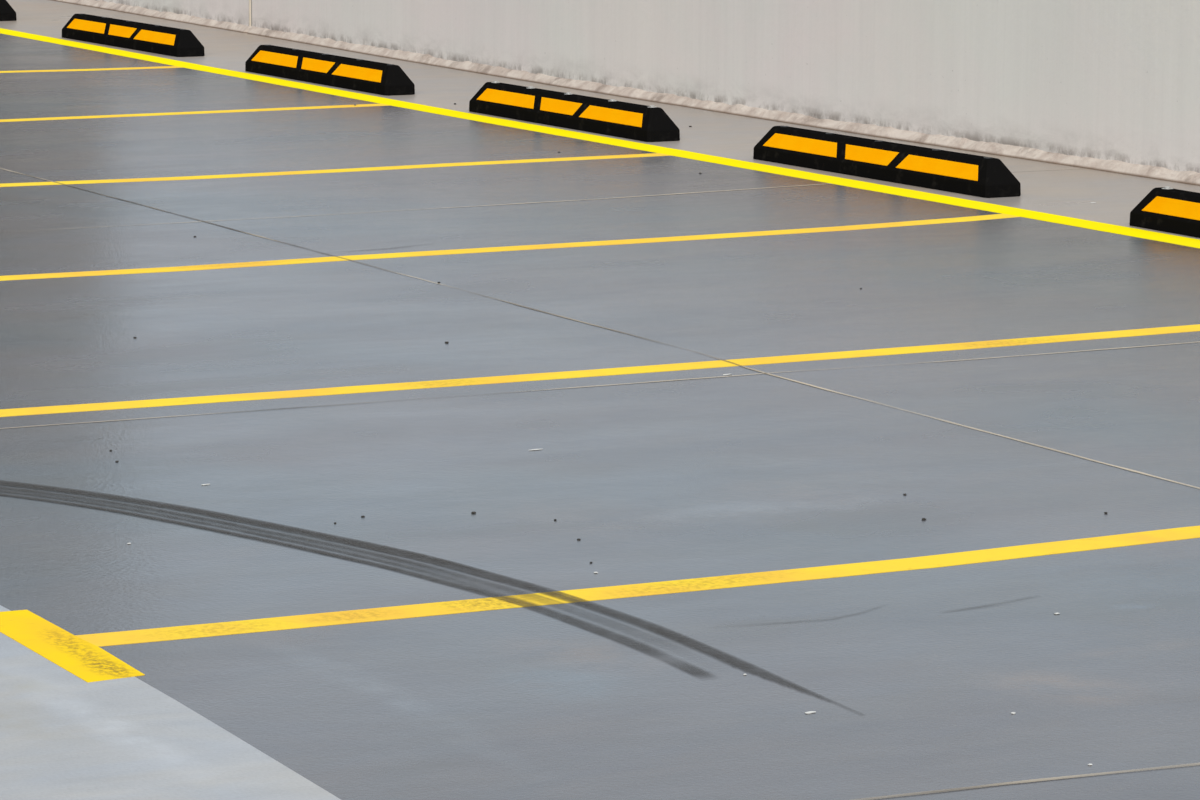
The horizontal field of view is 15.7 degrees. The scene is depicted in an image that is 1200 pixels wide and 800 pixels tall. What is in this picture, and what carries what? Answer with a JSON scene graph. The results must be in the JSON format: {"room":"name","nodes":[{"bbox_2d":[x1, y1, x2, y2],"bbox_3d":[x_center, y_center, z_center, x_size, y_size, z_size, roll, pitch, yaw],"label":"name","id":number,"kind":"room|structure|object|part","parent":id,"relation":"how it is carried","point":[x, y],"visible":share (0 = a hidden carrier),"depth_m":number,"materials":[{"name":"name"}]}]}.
{"room":"parking garage","nodes":[
{"label":"parking garage","id":0,"kind":"room"},
{"bbox_2d":[0,0,1199,799],"bbox_3d":[-17.117,-1.276,19.392,31.600,0.251,79.000,-4,10,-27],"label":"floor","id":1,"kind":"structure","parent":0,"point":[913,680],"depth_m":9.52,"materials":[{"name":"concrete"}]},
{"bbox_2d":[0,0,16,20],"bbox_3d":[-3.684,-2.278,24.850,0.148,0.129,1.597,-4,10,-28],"label":"wheel stop","id":2,"kind":"object","parent":1,"relation":"on","point":[7,13],"visible":1,"depth_m":24.17,"materials":[{"name":"black rubber"}]},
{"bbox_2d":[0,610,144,681],"bbox_3d":[-0.952,0.427,7.599,0.118,0.001,0.632,-4,10,-27],"label":"painted floor marking","id":3,"kind":"object","parent":1,"relation":"on","point":[89,662],"visible":1,"depth_m":7.56,"materials":[{"name":"paint"}]},
{"bbox_2d":[0,66,182,72],"bbox_3d":[-4.326,-1.435,19.750,5.193,0.001,0.160,-4,10,-26],"label":"parking line","id":4,"kind":"object","parent":1,"relation":"on","point":[160,66],"visible":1,"depth_m":20.66,"materials":[{"name":"yellow paint"}]},
{"bbox_2d":[62,14,204,56],"bbox_3d":[-2.396,-1.870,22.190,0.148,0.129,1.597,-5,10,-28],"label":"wheel stop","id":5,"kind":"object","parent":1,"relation":"on","point":[158,39],"visible":1,"depth_m":22.02,"materials":[{"name":"black rubber"}]},
{"bbox_3d":[-2.661,-1.943,22.569,0.032,0.050,0.524,-5,10,-28],"label":"reflector panel","id":6,"kind":"part","parent":5,"relation":"part of","materials":[{"name":"plastic"}]},
{"bbox_3d":[-2.443,-1.881,22.166,0.032,0.050,0.360,-5,10,-28],"label":"reflector panel","id":7,"kind":"part","parent":5,"relation":"part of","materials":[{"name":"plastic"}]},
{"bbox_3d":[-2.223,-1.816,21.756,0.032,0.050,0.528,-5,10,-28],"label":"reflector panel","id":8,"kind":"part","parent":5,"relation":"part of","materials":[{"name":"plastic"}]},
{"bbox_2d":[0,104,389,121],"bbox_3d":[-3.193,-1.099,17.562,5.180,0.001,0.135,-4,10,-27],"label":"parking line","id":9,"kind":"object","parent":1,"relation":"on","point":[358,105],"visible":1,"depth_m":18.31,"materials":[{"name":"yellow paint"}]},
{"bbox_2d":[245,45,414,95],"bbox_3d":[-1.250,-1.520,19.914,0.148,0.129,1.597,-4,10,-27],"label":"wheel stop","id":10,"kind":"object","parent":1,"relation":"on","point":[385,79],"visible":1,"depth_m":19.74,"materials":[{"name":"black rubber"}]},
{"bbox_3d":[-1.512,-1.593,20.296,0.032,0.050,0.524,-4,10,-27],"label":"reflector panel","id":11,"kind":"part","parent":10,"relation":"part of","materials":[{"name":"plastic"}]},
{"bbox_3d":[-1.298,-1.531,19.891,0.032,0.050,0.360,-4,10,-27],"label":"reflector panel","id":12,"kind":"part","parent":10,"relation":"part of","materials":[{"name":"plastic"}]},
{"bbox_3d":[-1.081,-1.466,19.479,0.032,0.050,0.528,-4,10,-27],"label":"reflector panel","id":13,"kind":"part","parent":10,"relation":"part of","materials":[{"name":"plastic"}]},
{"bbox_2d":[0,153,670,186],"bbox_3d":[-2.051,-0.760,15.359,5.172,0.001,0.159,-4,10,-26],"label":"parking line","id":14,"kind":"object","parent":1,"relation":"on","point":[649,154],"visible":1,"depth_m":15.85,"materials":[{"name":"yellow paint"}]},
{"bbox_2d":[0,480,806,690],"bbox_3d":[-1.053,0.313,8.339,1.536,0.001,3.660,-4,10,-27],"label":"tyre mark","id":15,"kind":"object","parent":1,"relation":"on","point":[442,562],"visible":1,"depth_m":8.49,"materials":[{"name":"grey rubber"}]},
{"bbox_2d":[0,214,1019,280],"bbox_3d":[-0.897,-0.426,13.187,5.213,0.001,0.187,-5,10,-28],"label":"parking line","id":16,"kind":"object","parent":1,"relation":"on","point":[994,216],"visible":1,"depth_m":13.47,"materials":[{"name":"yellow paint"}]},
{"bbox_2d":[469,81,679,141],"bbox_3d":[-0.120,-1.187,17.733,0.148,0.134,1.597,-4,10,-28],"label":"wheel stop","id":17,"kind":"object","parent":1,"relation":"on","point":[612,117],"visible":1,"depth_m":17.58,"materials":[{"name":"black rubber"}]},
{"bbox_3d":[-0.384,-1.258,18.113,0.032,0.050,0.524,-4,10,-28],"label":"reflector panel","id":18,"kind":"part","parent":17,"relation":"part of","materials":[{"name":"plastic"}]},
{"bbox_3d":[-0.167,-1.196,17.709,0.032,0.050,0.360,-4,10,-28],"label":"reflector panel","id":19,"kind":"part","parent":17,"relation":"part of","materials":[{"name":"plastic"}]},
{"bbox_3d":[0.052,-1.131,17.299,0.032,0.050,0.528,-4,10,-28],"label":"reflector panel","id":20,"kind":"part","parent":17,"relation":"part of","materials":[{"name":"plastic"}]},
{"bbox_2d":[0,324,1199,416],"bbox_3d":[0.239,-0.093,11.015,5.220,0.001,0.176,-4,10,-27],"label":"parking line","id":21,"kind":"object","parent":1,"relation":"on","point":[1186,328],"visible":1,"depth_m":10.82,"materials":[{"name":"yellow paint"}]},
{"bbox_2d":[0,28,1199,247],"bbox_3d":[-1.052,-1.348,19.213,0.221,0.001,32.000,-4,10,-27],"label":"painted line","id":22,"kind":"object","parent":1,"relation":"on","point":[1185,241],"visible":1,"depth_m":16.67,"materials":[{"name":"paint"}]},
{"bbox_2d":[75,526,1199,646],"bbox_3d":[1.409,0.248,8.795,5.215,0.001,0.159,-4,10,-27],"label":"parking line","id":23,"kind":"object","parent":1,"relation":"on","point":[1039,549],"visible":1,"depth_m":8.09,"materials":[{"name":"yellow paint"}]},
{"bbox_2d":[753,126,1020,197],"bbox_3d":[1.017,-0.871,15.689,0.148,0.129,1.597,-5,10,-28],"label":"wheel stop","id":24,"kind":"object","parent":1,"relation":"on","point":[937,169],"visible":1,"depth_m":15.54,"materials":[{"name":"black rubber"}]},
{"bbox_3d":[0.749,-0.944,16.067,0.032,0.050,0.524,-5,10,-28],"label":"reflector panel","id":25,"kind":"part","parent":24,"relation":"part of","materials":[{"name":"plastic"}]},
{"bbox_3d":[0.970,-0.882,15.665,0.032,0.050,0.360,-5,10,-28],"label":"reflector panel","id":26,"kind":"part","parent":24,"relation":"part of","materials":[{"name":"plastic"}]},
{"bbox_3d":[1.193,-0.817,15.257,0.032,0.050,0.528,-5,10,-28],"label":"reflector panel","id":27,"kind":"part","parent":24,"relation":"part of","materials":[{"name":"plastic"}]},
{"bbox_2d":[1129,186,1199,237],"bbox_3d":[2.147,-0.532,13.472,0.148,0.134,1.597,-4,10,-27],"label":"wheel stop","id":28,"kind":"object","parent":1,"relation":"on","point":[1165,209],"visible":1,"depth_m":13.96,"materials":[{"name":"black rubber"}]},
{"bbox_3d":[1.889,-0.604,13.856,0.032,0.050,0.524,-4,10,-27],"label":"reflector panel","id":29,"kind":"part","parent":28,"relation":"part of","materials":[{"name":"plastic"}]},
{"bbox_2d":[96,0,1199,172],"bbox_3d":[-3.388,-2.903,26.292,0.402,0.970,79.000,-4,10,-27],"label":"wall","id":30,"kind":"structure","parent":0,"point":[1119,80],"depth_m":17.37,"materials":[{"name":"paint"}]},
{"bbox_2d":[51,0,1199,185],"bbox_3d":[-0.299,-1.509,20.156,0.231,0.058,30.990,-4,10,-27],"label":"baseboard","id":31,"kind":"structure","parent":30,"relation":"attached to","point":[1113,166],"depth_m":18.56,"materials":[{"name":"grey concrete"}]}
]}

